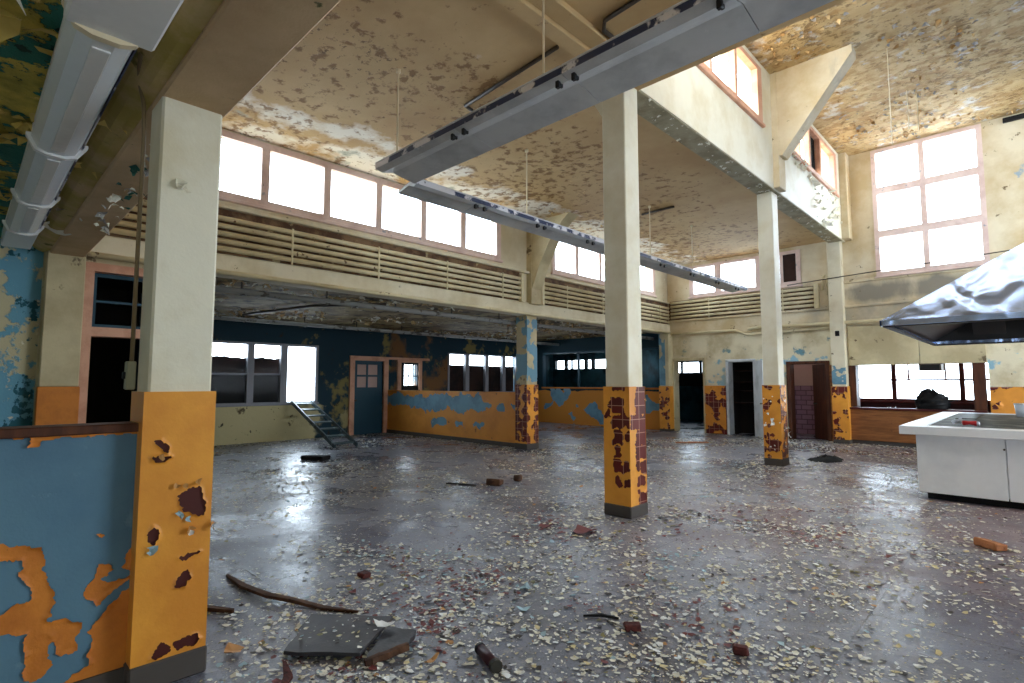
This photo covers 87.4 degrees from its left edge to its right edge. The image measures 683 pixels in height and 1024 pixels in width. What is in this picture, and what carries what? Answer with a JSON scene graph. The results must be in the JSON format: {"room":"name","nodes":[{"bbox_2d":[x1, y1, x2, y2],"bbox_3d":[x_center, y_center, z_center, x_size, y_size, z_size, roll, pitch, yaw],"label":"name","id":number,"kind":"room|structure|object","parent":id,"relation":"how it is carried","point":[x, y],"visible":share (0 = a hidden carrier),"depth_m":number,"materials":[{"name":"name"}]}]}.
{"room":"abandoned cafeteria","nodes":[
{"label":"abandoned cafeteria","id":0,"kind":"room"},
{"bbox_2d":[0,238,43,426],"bbox_3d":[-7.239,0.312,5.391,0.190,3.400,3.660,-4,-6,44],"label":"wall","id":1,"kind":"structure","parent":0,"point":[21,270],"depth_m":6.54,"materials":[{"name":"blue paint"}]},
{"bbox_2d":[0,0,126,237],"bbox_3d":[-1.870,-1.706,0.250,15.250,0.359,3.965,-4,-6,44],"label":"ceiling","id":2,"kind":"structure","parent":0,"point":[29,29],"depth_m":3.02,"materials":[{"name":"green paint"}]},
{"bbox_2d":[1,0,183,248],"bbox_3d":[-1.994,-1.420,2.584,10.300,0.235,0.333,-4,-6,44],"label":"duct","id":3,"kind":"object","parent":2,"relation":"attached to","point":[97,41],"visible":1,"depth_m":2.80,"materials":[{"name":"metal"}]},
{"bbox_2d":[32,0,222,251],"bbox_3d":[-0.574,-1.579,1.543,15.200,0.135,0.175,-4,-6,44],"label":"beam","id":4,"kind":"structure","parent":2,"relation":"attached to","point":[123,111],"depth_m":3.21,"materials":[{"name":"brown paint"}]},
{"bbox_2d":[0,432,136,682],"bbox_3d":[-3.347,1.056,1.585,0.164,1.335,3.720,-4,-6,44],"label":"wall","id":5,"kind":"structure","parent":0,"point":[66,502],"depth_m":2.66,"materials":[{"name":"blue paint"}]},
{"bbox_2d":[0,421,138,438],"bbox_3d":[-3.364,0.368,1.641,0.195,0.047,3.700,-4,-6,44],"label":"cap","id":6,"kind":"object","parent":5,"relation":"on","point":[11,432],"visible":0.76,"depth_m":2.69,"materials":[{"name":"brown wood"}]},
{"bbox_2d":[86,278,142,422],"bbox_3d":[-6.920,0.537,7.676,2.550,3.300,3.600,-4,-6,44],"label":"wall","id":7,"kind":"structure","parent":0,"point":[107,400],"depth_m":9.30,"materials":[{"name":"paint"}]},
{"bbox_2d":[32,128,666,425],"bbox_3d":[-1.655,-0.351,11.145,0.320,5.600,19.600,-4,-6,44],"label":"wall","id":8,"kind":"structure","parent":0,"point":[513,241],"depth_m":12.52,"materials":[{"name":"beige paint"}]},
{"bbox_2d":[34,386,79,424],"bbox_3d":[-5.643,1.333,6.609,0.120,1.550,0.410,-4,-6,44],"label":"pilaster","id":9,"kind":"object","parent":8,"relation":"attached to","point":[53,405],"visible":0.4,"depth_m":6.60,"materials":[{"name":"orange paint"}]},
{"bbox_2d":[38,250,85,386],"bbox_3d":[-5.646,-0.282,6.737,0.110,1.690,0.380,-4,-6,44],"label":"pilaster","id":10,"kind":"object","parent":8,"relation":"attached to","point":[61,334],"visible":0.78,"depth_m":6.69,"materials":[{"name":"beige paint"}]},
{"bbox_2d":[78,261,143,423],"bbox_3d":[-5.181,0.577,7.280,0.210,3.160,1.140,-4,-6,44],"label":"door frame","id":11,"kind":"structure","parent":8,"relation":"attached to","point":[88,331],"depth_m":6.93,"materials":[{"name":"paint"}]},
{"bbox_2d":[92,273,142,328],"bbox_3d":[-5.239,-0.521,7.420,0.070,0.730,0.940,-4,-6,44],"label":"window","id":12,"kind":"structure","parent":8,"relation":"in","point":[97,275],"depth_m":7.21,"materials":[{"name":"blue wood"}]},
{"bbox_2d":[219,129,502,262],"bbox_3d":[-2.537,-2.550,10.194,0.150,1.100,6.550,-4,-6,44],"label":"window","id":13,"kind":"structure","parent":8,"relation":"in","point":[263,203],"depth_m":9.49,"materials":[{"name":"pink paint"}]},
{"bbox_2d":[86,203,669,333],"bbox_3d":[-0.205,-1.205,12.636,0.420,1.050,15.540,-4,-6,44],"label":"beam","id":14,"kind":"structure","parent":8,"relation":"attached to","point":[108,244],"depth_m":9.86,"materials":[{"name":"beige paint"}]},
{"bbox_2d":[109,199,523,301],"bbox_3d":[-2.592,-1.500,9.884,0.110,0.680,8.165,-4,-6,44],"label":"louver slats","id":15,"kind":"object","parent":14,"relation":"attached to","point":[119,231],"visible":0.79,"depth_m":9.46,"materials":[{"name":"beige paint"}]},
{"bbox_2d":[91,251,670,333],"bbox_3d":[-0.068,-0.706,12.408,0.072,0.072,15.380,-4,-6,44],"label":"ledge","id":16,"kind":"object","parent":14,"relation":"attached to","point":[93,254],"visible":0.81,"depth_m":9.55,"materials":[{"name":"beige paint"}]},
{"bbox_2d":[541,280,669,322],"bbox_3d":[2.978,-1.063,15.603,0.110,0.680,6.485,-4,-6,44],"label":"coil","id":17,"kind":"object","parent":14,"relation":"attached to","point":[544,288],"visible":0.66,"depth_m":14.50,"materials":[{"name":"beige paint"}]},
{"bbox_2d":[107,194,667,323],"bbox_3d":[-0.142,-1.342,12.550,0.025,0.690,15.490,-4,-6,44],"label":"wall strip","id":18,"kind":"object","parent":8,"relation":"attached to","point":[223,212],"visible":0.36,"depth_m":9.95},
{"bbox_2d":[526,212,577,304],"bbox_3d":[0.964,-1.941,12.784,1.370,2.020,0.380,-4,-6,44],"label":"pilaster","id":19,"kind":"object","parent":8,"relation":"attached to","point":[540,250],"visible":0.64,"depth_m":12.95,"materials":[{"name":"beige paint"}]},
{"bbox_2d":[551,242,656,297],"bbox_3d":[2.838,-2.103,15.710,0.150,1.050,5.320,-4,-6,44],"label":"window","id":20,"kind":"structure","parent":8,"relation":"in","point":[575,275],"depth_m":14.89,"materials":[{"name":"pink paint"}]},
{"bbox_2d":[135,293,703,445],"bbox_3d":[0.572,1.145,16.411,8.400,3.420,20.000,-4,-6,44],"label":"wall","id":21,"kind":"structure","parent":0,"point":[246,424],"depth_m":16.21,"materials":[{"name":"teal paint"}]},
{"bbox_2d":[211,375,244,403],"bbox_3d":[-7.539,1.234,13.965,0.030,0.790,1.210,-4,-6,44],"label":"board","id":22,"kind":"object","parent":21,"relation":"attached to","point":[228,388],"visible":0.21,"depth_m":14.06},
{"bbox_2d":[211,356,245,372],"bbox_3d":[-7.539,0.621,14.012,0.030,0.499,1.210,-4,-6,44],"label":"board","id":23,"kind":"object","parent":21,"relation":"attached to","point":[220,364],"visible":0.62,"depth_m":14.08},
{"bbox_2d":[211,340,318,406],"bbox_3d":[-6.770,0.888,14.563,0.160,1.710,3.180,-4,-6,44],"label":"window","id":24,"kind":"structure","parent":21,"relation":"in","point":[250,349],"depth_m":14.70,"materials":[{"name":"grey paint"}]},
{"bbox_2d":[253,375,278,402],"bbox_3d":[-6.804,1.292,14.720,0.030,0.790,0.880,-4,-6,44],"label":"board","id":25,"kind":"object","parent":21,"relation":"attached to","point":[265,389],"visible":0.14,"depth_m":14.73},
{"bbox_2d":[254,357,278,372],"bbox_3d":[-6.804,0.681,14.767,0.030,0.494,0.880,-4,-6,44],"label":"board","id":26,"kind":"object","parent":25,"relation":"on","point":[261,364],"visible":0.66,"depth_m":14.77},
{"bbox_2d":[354,360,382,434],"bbox_3d":[-4.527,1.734,16.830,0.120,2.310,1.080,-4,-6,44],"label":"door","id":27,"kind":"structure","parent":21,"relation":"in","point":[368,374],"depth_m":16.85,"materials":[{"name":"blue paint"}]},
{"bbox_2d":[348,356,429,434],"bbox_3d":[-3.945,1.723,17.410,0.170,2.420,3.000,-4,-6,44],"label":"door frame","id":28,"kind":"structure","parent":21,"relation":"attached to","point":[352,359],"depth_m":16.91,"materials":[{"name":"paint"}]},
{"bbox_2d":[397,360,421,389],"bbox_3d":[-3.429,1.202,17.940,0.090,1.140,0.980,-4,-6,44],"label":"window","id":29,"kind":"structure","parent":21,"relation":"in","point":[409,387],"depth_m":17.92,"materials":[{"name":"white wood"}]},
{"bbox_2d":[387,429,514,447],"bbox_3d":[-1.866,2.712,15.198,5.920,0.110,0.200,-4,-6,44],"label":"baseboard","id":30,"kind":"structure","parent":21,"relation":"attached to","point":[489,442],"depth_m":14.79,"materials":[{"name":"grey concrete"}]},
{"bbox_2d":[450,365,513,391],"bbox_3d":[-1.172,1.450,20.532,0.040,1.040,3.500,-4,-6,44],"label":"board","id":31,"kind":"object","parent":21,"relation":"attached to","point":[456,371],"visible":0.5,"depth_m":20.41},
{"bbox_2d":[448,353,516,391],"bbox_3d":[-1.057,1.257,20.435,0.160,1.510,3.680,-4,-6,44],"label":"window","id":32,"kind":"structure","parent":21,"relation":"in","point":[465,356],"depth_m":20.47,"materials":[{"name":"grey paint"}]},
{"bbox_2d":[555,358,605,369],"bbox_3d":[2.889,0.966,22.597,2.750,0.440,0.100,-4,-6,44],"label":"window","id":33,"kind":"structure","parent":21,"relation":"in","point":[586,365],"depth_m":22.41,"materials":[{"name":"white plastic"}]},
{"bbox_2d":[542,387,658,389],"bbox_3d":[3.261,1.746,20.078,5.400,0.060,0.360,-4,-6,44],"label":"cill","id":34,"kind":"structure","parent":21,"relation":"attached to","point":[542,387],"depth_m":20.46,"materials":[{"name":"orange paint"}]},
{"bbox_2d":[679,373,702,385],"bbox_3d":[7.859,1.636,22.892,1.900,0.530,0.080,-4,-6,44],"label":"board","id":35,"kind":"object","parent":21,"relation":"attached to","point":[684,379],"visible":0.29,"depth_m":23.00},
{"bbox_2d":[214,277,646,340],"bbox_3d":[-2.150,-0.516,15.274,6.150,0.281,14.400,-4,-6,44],"label":"ceiling","id":36,"kind":"structure","parent":0,"point":[225,304],"depth_m":13.64,"materials":[{"name":"paint"}]},
{"bbox_2d":[242,303,386,315],"bbox_3d":[-4.533,-0.728,11.730,4.207,0.100,0.287,-2,-5,25],"label":"pipe","id":37,"kind":"object","parent":36,"relation":"attached to","point":[312,305],"visible":0.86,"depth_m":11.70,"materials":[{"name":"metal"}]},
{"bbox_2d":[214,312,558,345],"bbox_3d":[-3.051,-0.337,16.313,0.125,0.280,14.050,-4,-6,44],"label":"pipe","id":38,"kind":"object","parent":36,"relation":"hanging from","point":[216,317],"visible":0.62,"depth_m":14.95,"materials":[{"name":"metal"}]},
{"bbox_2d":[215,280,653,339],"bbox_3d":[-0.053,-0.559,13.410,0.125,0.280,14.050,-4,-6,44],"label":"pipe","id":39,"kind":"object","parent":36,"relation":"hanging from","point":[241,291],"visible":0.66,"depth_m":10.61,"materials":[{"name":"metal"}]},
{"bbox_2d":[387,390,514,442],"bbox_3d":[-1.870,2.039,15.246,5.920,1.260,0.170,-4,-6,44],"label":"wall","id":40,"kind":"structure","parent":0,"point":[482,415],"depth_m":14.86,"materials":[{"name":"orange paint"}]},
{"bbox_2d":[222,0,825,264],"bbox_3d":[5.108,-3.367,7.585,15.250,0.228,16.200,-4,-6,44],"label":"ceiling","id":41,"kind":"structure","parent":0,"point":[332,98],"depth_m":8.00,"materials":[{"name":"brown paint"}]},
{"bbox_2d":[50,0,340,256],"bbox_3d":[-0.398,-2.629,1.805,15.200,2.482,0.340,-4,-6,44],"label":"beam","id":42,"kind":"structure","parent":41,"relation":"attached to","point":[243,41],"depth_m":2.80,"materials":[{"name":"beige paint"}]},
{"bbox_2d":[464,45,558,111],"bbox_3d":[-0.085,-3.358,6.895,0.177,0.050,1.847,3,-6,-37],"label":"conduit","id":43,"kind":"object","parent":41,"relation":"attached to","point":[556,47],"visible":0.93,"depth_m":6.81,"materials":[{"name":"metal"}]},
{"bbox_2d":[496,0,609,56],"bbox_3d":[-0.166,-3.483,5.069,0.410,0.120,4.560,-4,-6,44],"label":"beam","id":44,"kind":"structure","parent":41,"relation":"attached to","point":[563,24],"depth_m":5.72,"materials":[{"name":"brown paint"}]},
{"bbox_2d":[398,149,747,292],"bbox_3d":[2.627,-2.373,11.609,0.454,1.287,11.682,-4,-6,44],"label":"hanging light fixture","id":45,"kind":"object","parent":41,"relation":"hanging from","point":[423,190],"visible":0.86,"depth_m":9.09,"materials":[{"name":"paint"}]},
{"bbox_2d":[375,0,833,183],"bbox_3d":[1.501,-2.956,4.116,8.442,1.267,0.604,-4,-6,44],"label":"hanging light fixture","id":46,"kind":"object","parent":41,"relation":"hanging from","point":[686,32],"visible":1,"depth_m":4.72,"materials":[{"name":"paint"}]},
{"bbox_2d":[602,0,640,37],"bbox_3d":[1.604,-3.489,5.187,0.788,0.050,2.469,2,-5,-21],"label":"conduit","id":47,"kind":"object","parent":41,"relation":"attached to","point":[629,4],"visible":0.58,"depth_m":5.65,"materials":[{"name":"metal"}]},
{"bbox_2d":[172,419,1023,682],"bbox_3d":[2.475,2.572,11.861,25.800,0.120,27.300,-4,-6,44],"label":"floor","id":48,"kind":"structure","parent":0,"point":[1013,645],"depth_m":4.86,"materials":[{"name":"concrete"}]},
{"bbox_2d":[123,96,221,682],"bbox_3d":[-1.913,0.225,3.066,0.367,3.220,0.381,-4,-6,44],"label":"column","id":49,"kind":"structure","parent":48,"relation":"on","point":[173,404],"depth_m":2.97,"materials":[{"name":"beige paint"}]},
{"bbox_2d":[122,361,136,389],"bbox_3d":[-2.177,0.193,3.042,0.070,0.160,0.060,-4,-6,44],"label":"switch box","id":50,"kind":"object","parent":49,"relation":"attached to","point":[129,374],"visible":1,"depth_m":3.02,"materials":[{"name":"grey plastic"}]},
{"bbox_2d":[129,52,145,360],"bbox_3d":[-2.049,-0.686,2.903,0.044,1.571,0.512,3,-5,-32],"label":"conduit","id":51,"kind":"object","parent":49,"relation":"attached to","point":[140,56],"visible":0.95,"depth_m":3.10,"materials":[{"name":"metal"}]},
{"bbox_2d":[207,605,233,613],"bbox_3d":[-2.183,1.872,3.765,0.496,0.037,0.058,-1,-4,12],"label":"wood strip","id":52,"kind":"object","parent":48,"relation":"on","point":[210,608],"visible":0.41,"depth_m":3.73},
{"bbox_2d":[224,643,243,652],"bbox_3d":[-1.653,1.824,3.176,0.104,0.035,0.147,1,-4,-13],"label":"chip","id":53,"kind":"object","parent":48,"relation":"on","point":[230,647],"visible":1,"depth_m":3.20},
{"bbox_2d":[281,660,292,682],"bbox_3d":[-1.220,1.814,2.897,0.068,0.021,0.352,1,-5,-18],"label":"wood strip","id":54,"kind":"object","parent":48,"relation":"on","point":[287,674],"visible":1,"depth_m":2.91,"materials":[{"name":"red wood"}]},
{"bbox_2d":[226,574,358,612],"bbox_3d":[-1.748,1.887,4.002,1.467,0.043,0.176,-2,-5,29],"label":"wood strip","id":55,"kind":"object","parent":48,"relation":"on","point":[237,582],"visible":1,"depth_m":3.91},
{"bbox_2d":[300,455,330,460],"bbox_3d":[-4.092,2.410,11.145,0.554,0.093,0.309,-1,-5,14],"label":"slab","id":56,"kind":"object","parent":48,"relation":"on","point":[303,457],"visible":1,"depth_m":11.02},
{"bbox_2d":[290,400,357,447],"bbox_3d":[-5.019,2.125,14.148,0.620,1.114,2.765,4,-6,-44],"label":"ladder","id":57,"kind":"object","parent":48,"relation":"on","point":[295,405],"visible":1,"depth_m":14.01,"materials":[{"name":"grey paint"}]},
{"bbox_2d":[284,614,392,656],"bbox_3d":[-1.109,1.828,3.344,0.572,0.044,0.528,-1,-4,7],"label":"board","id":58,"kind":"object","parent":48,"relation":"on","point":[322,645],"visible":0.95,"depth_m":3.30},
{"bbox_2d":[364,626,415,666],"bbox_3d":[-0.710,1.815,3.193,0.222,0.066,0.384,-1,-4,7],"label":"board","id":59,"kind":"object","parent":48,"relation":"on","point":[393,641],"visible":0.99,"depth_m":3.17,"materials":[{"name":"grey wood"}]},
{"bbox_2d":[475,642,502,673],"bbox_3d":[-0.137,1.805,3.068,0.072,0.072,0.244,2,-5,-26],"label":"tube","id":60,"kind":"object","parent":48,"relation":"on","point":[495,665],"visible":1,"depth_m":3.02,"materials":[{"name":"plastic"}]},
{"bbox_2d":[515,315,538,449],"bbox_3d":[0.361,0.975,13.141,0.415,3.260,0.446,-4,-6,44],"label":"column","id":61,"kind":"structure","parent":48,"relation":"on","point":[526,389],"depth_m":13.01,"materials":[{"name":"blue paint"}]},
{"bbox_2d":[214,431,915,534],"bbox_3d":[0.746,2.535,12.403,13.447,0.033,13.922,-4,-6,44],"label":"paint grit","id":62,"kind":"object","parent":48,"relation":"on","point":[252,444],"visible":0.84,"depth_m":13.12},
{"bbox_2d":[200,438,1023,682],"bbox_3d":[0.498,2.399,10.863,15.145,0.068,16.520,-4,-6,44],"label":"chips","id":63,"kind":"object","parent":48,"relation":"on","point":[420,631],"visible":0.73,"depth_m":4.41,"materials":[{"name":"paint"}]},
{"bbox_2d":[595,88,647,518],"bbox_3d":[1.355,-0.595,6.780,0.507,5.420,0.393,-4,-6,44],"label":"column","id":64,"kind":"structure","parent":48,"relation":"on","point":[624,405],"depth_m":6.60,"materials":[{"name":"beige paint"}]},
{"bbox_2d":[623,621,640,631],"bbox_3d":[0.781,1.847,3.474,0.113,0.044,0.073,0,-4,-1],"label":"brick piece","id":65,"kind":"object","parent":48,"relation":"on","point":[635,626],"visible":1,"depth_m":3.44,"materials":[{"name":"red brick"}]},
{"bbox_2d":[659,333,674,431],"bbox_3d":[5.173,1.349,17.894,0.396,3.240,0.422,-4,-6,44],"label":"column","id":66,"kind":"structure","parent":48,"relation":"on","point":[666,394],"depth_m":17.75,"materials":[{"name":"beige paint"}]},
{"bbox_2d":[732,643,748,656],"bbox_3d":[1.352,1.821,3.172,0.094,0.050,0.070,-2,-5,22],"label":"brick piece","id":67,"kind":"object","parent":48,"relation":"on","point":[738,649],"visible":1,"depth_m":3.15,"materials":[{"name":"red brick"}]},
{"bbox_2d":[757,191,791,466],"bbox_3d":[5.176,-0.302,10.603,0.455,5.420,0.457,-4,-6,40],"label":"column","id":68,"kind":"structure","parent":48,"relation":"on","point":[775,428],"depth_m":10.53,"materials":[{"name":"beige paint"}]},
{"bbox_2d":[807,454,842,462],"bbox_3d":[6.440,2.373,10.993,0.780,0.137,0.522,2,-5,-29],"label":"rag","id":69,"kind":"object","parent":48,"relation":"on","point":[825,458],"visible":1,"depth_m":10.87,"materials":[{"name":"black fabric"}]},
{"bbox_2d":[826,241,851,443],"bbox_3d":[8.818,-0.007,14.456,0.386,5.420,0.410,-4,-6,44],"label":"column","id":70,"kind":"structure","parent":48,"relation":"on","point":[841,401],"depth_m":14.32,"materials":[{"name":"beige paint"}]},
{"bbox_2d":[787,250,1008,285],"bbox_3d":[10.853,-2.002,12.370,8.401,0.388,0.028,-4,-6,44],"label":"wire","id":71,"kind":"object","parent":70,"relation":"attached to","point":[1004,250],"visible":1,"depth_m":13.38,"materials":[{"name":"metal"}]},
{"bbox_2d":[850,407,987,447],"bbox_3d":[9.986,2.145,13.289,2.760,0.950,0.280,-4,-6,44],"label":"counter","id":72,"kind":"object","parent":48,"relation":"on","point":[869,425],"depth_m":13.65,"materials":[{"name":"brown wood"}]},
{"bbox_2d":[850,407,987,412],"bbox_3d":[9.986,1.696,13.323,2.760,0.050,0.280,-4,-6,44],"label":"countertop","id":73,"kind":"structure","parent":72,"relation":"on","point":[865,408],"depth_m":13.19,"materials":[{"name":"red paint"}]},
{"bbox_2d":[914,388,952,409],"bbox_3d":[10.318,1.393,13.136,0.764,0.522,0.558,-4,-6,44],"label":"bag","id":74,"kind":"object","parent":72,"relation":"on","point":[927,398],"visible":1,"depth_m":13.00,"materials":[{"name":"black plastic"}]},
{"bbox_2d":[899,412,1023,509],"bbox_3d":[8.836,1.686,7.622,4.690,1.000,5.000,-4,-6,44],"label":"kitchen island","id":75,"kind":"object","parent":48,"relation":"on","point":[983,464],"visible":1,"depth_m":7.10,"materials":[{"name":"white metal"}]},
{"bbox_2d":[929,413,1023,429],"bbox_3d":[8.882,1.257,7.680,4.200,0.105,4.540,-4,-6,44],"label":"cooktop","id":76,"kind":"object","parent":75,"relation":"in","point":[987,420],"depth_m":8.70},
{"bbox_2d":[973,537,1007,550],"bbox_3d":[4.631,1.962,5.196,0.146,0.077,0.260,0,-4,-2],"label":"brick","id":77,"kind":"object","parent":48,"relation":"on","point":[992,545],"visible":1,"depth_m":5.14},
{"bbox_2d":[640,45,844,242],"bbox_3d":[5.297,-4.146,10.921,0.530,2.467,10.650,-4,-6,44],"label":"wall","id":78,"kind":"structure","parent":0,"point":[689,95],"depth_m":9.74,"materials":[{"name":"beige paint"}]},
{"bbox_2d":[696,46,765,127],"bbox_3d":[3.341,-4.775,8.833,0.150,1.170,4.150,-4,-6,44],"label":"window","id":79,"kind":"structure","parent":78,"relation":"in","point":[756,113],"depth_m":9.54,"materials":[{"name":"paint"}]},
{"bbox_2d":[637,90,841,242],"bbox_3d":[5.131,-2.978,10.790,0.330,0.015,10.340,-4,-6,44],"label":"soffit","id":80,"kind":"structure","parent":78,"relation":"attached to","point":[690,139],"depth_m":9.03,"materials":[{"name":"paint"}]},
{"bbox_2d":[770,44,855,192],"bbox_3d":[5.787,-4.226,10.303,1.440,2.360,0.380,-4,-6,44],"label":"bracket","id":81,"kind":"object","parent":78,"relation":"attached to","point":[799,93],"visible":1,"depth_m":10.37,"materials":[{"name":"paint"}]},
{"bbox_2d":[791,127,839,197],"bbox_3d":[7.096,-4.480,12.689,0.150,1.170,4.230,-4,-6,44],"label":"window","id":82,"kind":"structure","parent":78,"relation":"in","point":[819,143],"depth_m":13.07,"materials":[{"name":"paint"}]},
{"bbox_2d":[838,152,852,240],"bbox_3d":[8.989,-3.908,14.471,0.190,2.360,0.400,-4,-6,44],"label":"pilaster","id":83,"kind":"object","parent":78,"relation":"attached to","point":[843,159],"visible":1,"depth_m":14.34,"materials":[{"name":"paint"}]},
{"bbox_2d":[732,362,819,434],"bbox_3d":[8.527,1.480,16.396,2.900,2.750,1.700,-4,-6,44],"label":"wall","id":84,"kind":"structure","parent":0,"point":[744,421],"depth_m":16.88,"materials":[{"name":"brick"}]},
{"bbox_2d":[537,324,1023,438],"bbox_3d":[8.399,1.048,15.145,21.500,3.420,0.317,-4,-6,44],"label":"wall","id":85,"kind":"structure","parent":0,"point":[1005,361],"depth_m":17.05,"materials":[{"name":"paint"}]},
{"bbox_2d":[543,347,658,386],"bbox_3d":[3.202,1.034,20.079,5.310,1.400,0.140,-4,-6,44],"label":"window","id":86,"kind":"structure","parent":85,"relation":"in","point":[577,352],"depth_m":20.73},
{"bbox_2d":[672,357,705,432],"bbox_3d":[5.876,1.743,17.539,1.120,2.400,0.370,-4,-6,44],"label":"door frame","id":87,"kind":"structure","parent":85,"relation":"attached to","point":[675,361],"depth_m":17.80,"materials":[{"name":"beige paint"}]},
{"bbox_2d":[704,386,727,434],"bbox_3d":[6.369,2.135,16.773,0.670,1.500,0.116,-4,-6,44],"label":"dado","id":88,"kind":"object","parent":85,"relation":"attached to","point":[715,396],"visible":1,"depth_m":16.76,"materials":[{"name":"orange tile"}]},
{"bbox_2d":[725,359,757,436],"bbox_3d":[7.067,1.699,16.376,0.890,2.310,0.380,-4,-6,44],"label":"door frame","id":89,"kind":"structure","parent":85,"relation":"attached to","point":[728,363],"depth_m":16.55,"materials":[{"name":"white paint"}]},
{"bbox_2d":[753,360,763,437],"bbox_3d":[7.142,1.652,15.571,0.130,2.200,0.760,0,-4,6],"label":"door","id":90,"kind":"structure","parent":85,"relation":"in","point":[757,365],"depth_m":15.57,"materials":[{"name":"white paint"}]},
{"bbox_2d":[786,361,832,441],"bbox_3d":[8.398,1.655,15.083,1.100,2.200,0.380,-4,-6,44],"label":"door frame","id":91,"kind":"structure","parent":85,"relation":"attached to","point":[789,365],"depth_m":15.25,"materials":[{"name":"brown wood"}]},
{"bbox_2d":[812,364,827,439],"bbox_3d":[8.727,1.705,15.210,0.133,2.100,0.856,-1,-4,7],"label":"door","id":92,"kind":"structure","parent":85,"relation":"in","point":[819,377],"depth_m":15.21,"materials":[{"name":"brown wood"}]},
{"bbox_2d":[848,366,859,406],"bbox_3d":[9.165,1.194,14.370,0.180,1.090,0.300,-4,-6,44],"label":"post","id":93,"kind":"object","parent":85,"relation":"attached to","point":[852,370],"visible":0.94,"depth_m":14.26,"materials":[{"name":"brown wood"}]},
{"bbox_2d":[848,325,919,365],"bbox_3d":[9.557,0.089,13.822,1.500,1.030,0.080,-4,-6,44],"label":"panel","id":94,"kind":"object","parent":85,"relation":"attached to","point":[875,344],"visible":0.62,"depth_m":13.82,"materials":[{"name":"beige paint"}]},
{"bbox_2d":[919,341,986,363],"bbox_3d":[10.545,0.011,12.866,1.225,1.020,0.080,-4,-6,44],"label":"panel","id":95,"kind":"object","parent":85,"relation":"attached to","point":[974,353],"visible":0.48,"depth_m":12.80,"materials":[{"name":"beige paint"}]},
{"bbox_2d":[919,363,944,370],"bbox_3d":[10.159,0.622,12.979,0.480,0.180,0.210,-4,-6,44],"label":"vent box","id":96,"kind":"object","parent":95,"relation":"attached to","point":[926,366],"visible":1,"depth_m":12.89,"materials":[{"name":"metal"}]},
{"bbox_2d":[972,363,988,412],"bbox_3d":[10.995,1.522,12.557,0.230,2.080,0.310,-4,-6,44],"label":"post","id":97,"kind":"object","parent":85,"relation":"attached to","point":[978,369],"visible":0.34,"depth_m":12.48,"materials":[{"name":"brown wood"}]},
{"bbox_2d":[990,387,1023,413],"bbox_3d":[12.702,1.667,10.645,4.740,1.500,0.112,-4,-6,44],"label":"dado","id":98,"kind":"object","parent":85,"relation":"attached to","point":[1002,399],"visible":0.38,"depth_m":12.14,"materials":[{"name":"orange paint"}]},
{"bbox_2d":[667,112,1023,336],"bbox_3d":[10.612,-2.909,13.234,15.250,4.780,0.400,-4,-6,44],"label":"wall","id":99,"kind":"structure","parent":0,"point":[866,297],"depth_m":14.14,"materials":[{"name":"paint"}]},
{"bbox_2d":[669,286,813,320],"bbox_3d":[6.875,-1.131,16.545,4.400,0.620,0.035,-4,-6,44],"label":"wall strip","id":100,"kind":"object","parent":99,"relation":"attached to","point":[670,316],"visible":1,"depth_m":16.57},
{"bbox_2d":[670,283,819,318],"bbox_3d":[6.907,-1.154,16.386,4.450,0.700,0.120,-4,-6,44],"label":"louver","id":101,"kind":"object","parent":99,"relation":"attached to","point":[816,296],"visible":1,"depth_m":16.31,"materials":[{"name":"beige paint"}]},
{"bbox_2d":[688,249,802,298],"bbox_3d":[7.045,-2.015,16.464,3.430,1.070,0.150,-4,-6,44],"label":"window","id":102,"kind":"structure","parent":99,"relation":"in","point":[717,265],"depth_m":16.25,"materials":[{"name":"pink paint"}]},
{"bbox_2d":[783,253,795,281],"bbox_3d":[8.021,-2.125,15.487,0.340,0.800,0.040,-4,-6,44],"label":"board","id":103,"kind":"object","parent":102,"relation":"attached to","point":[789,261],"visible":1,"depth_m":15.47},
{"bbox_2d":[670,326,828,335],"bbox_3d":[6.982,-0.279,16.288,4.681,0.232,0.072,-4,-6,44],"label":"pipe","id":104,"kind":"object","parent":99,"relation":"attached to","point":[825,327],"visible":1,"depth_m":16.21,"materials":[{"name":"metal"}]},
{"bbox_2d":[747,318,883,330],"bbox_3d":[10.704,-0.659,12.622,10.106,0.130,0.190,-4,-6,44],"label":"pipe","id":105,"kind":"object","parent":99,"relation":"attached to","point":[879,319],"visible":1,"depth_m":14.72,"materials":[{"name":"metal"}]},
{"bbox_2d":[870,123,989,278],"bbox_3d":[10.334,-3.395,13.366,2.300,3.430,0.150,-4,-6,44],"label":"window","id":106,"kind":"structure","parent":99,"relation":"in","point":[923,181],"depth_m":13.32,"materials":[{"name":"pink paint"}]},
{"bbox_2d":[745,0,1023,155],"bbox_3d":[8.662,-5.589,7.718,10.100,0.278,11.300,-4,-6,44],"label":"ceiling","id":107,"kind":"structure","parent":0,"point":[963,60],"depth_m":10.27,"materials":[{"name":"paint"}]},
{"bbox_2d":[635,0,847,90],"bbox_3d":[4.870,-4.722,3.692,10.040,2.420,0.350,-4,-6,44],"label":"beam","id":108,"kind":"structure","parent":107,"relation":"attached to","point":[835,2],"depth_m":5.96,"materials":[{"name":"brown paint"}]},
{"bbox_2d":[879,243,1023,345],"bbox_3d":[9.086,-2.851,8.285,4.970,5.350,5.600,-4,-6,44],"label":"range hood","id":109,"kind":"object","parent":107,"relation":"hanging from","point":[985,305],"visible":1,"depth_m":7.31,"materials":[{"name":"silver metal"}]},
{"bbox_2d":[856,365,990,412],"bbox_3d":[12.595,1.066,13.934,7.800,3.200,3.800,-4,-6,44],"label":"window frame","id":110,"kind":"structure","parent":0,"point":[862,404],"depth_m":16.59,"materials":[{"name":"red paint"}]},
{"bbox_2d":[859,363,990,404],"bbox_3d":[12.466,1.253,16.443,3.490,1.270,0.150,-4,-6,44],"label":"window","id":111,"kind":"structure","parent":110,"relation":"in","point":[894,399],"depth_m":16.55,"materials":[{"name":"red paint"}]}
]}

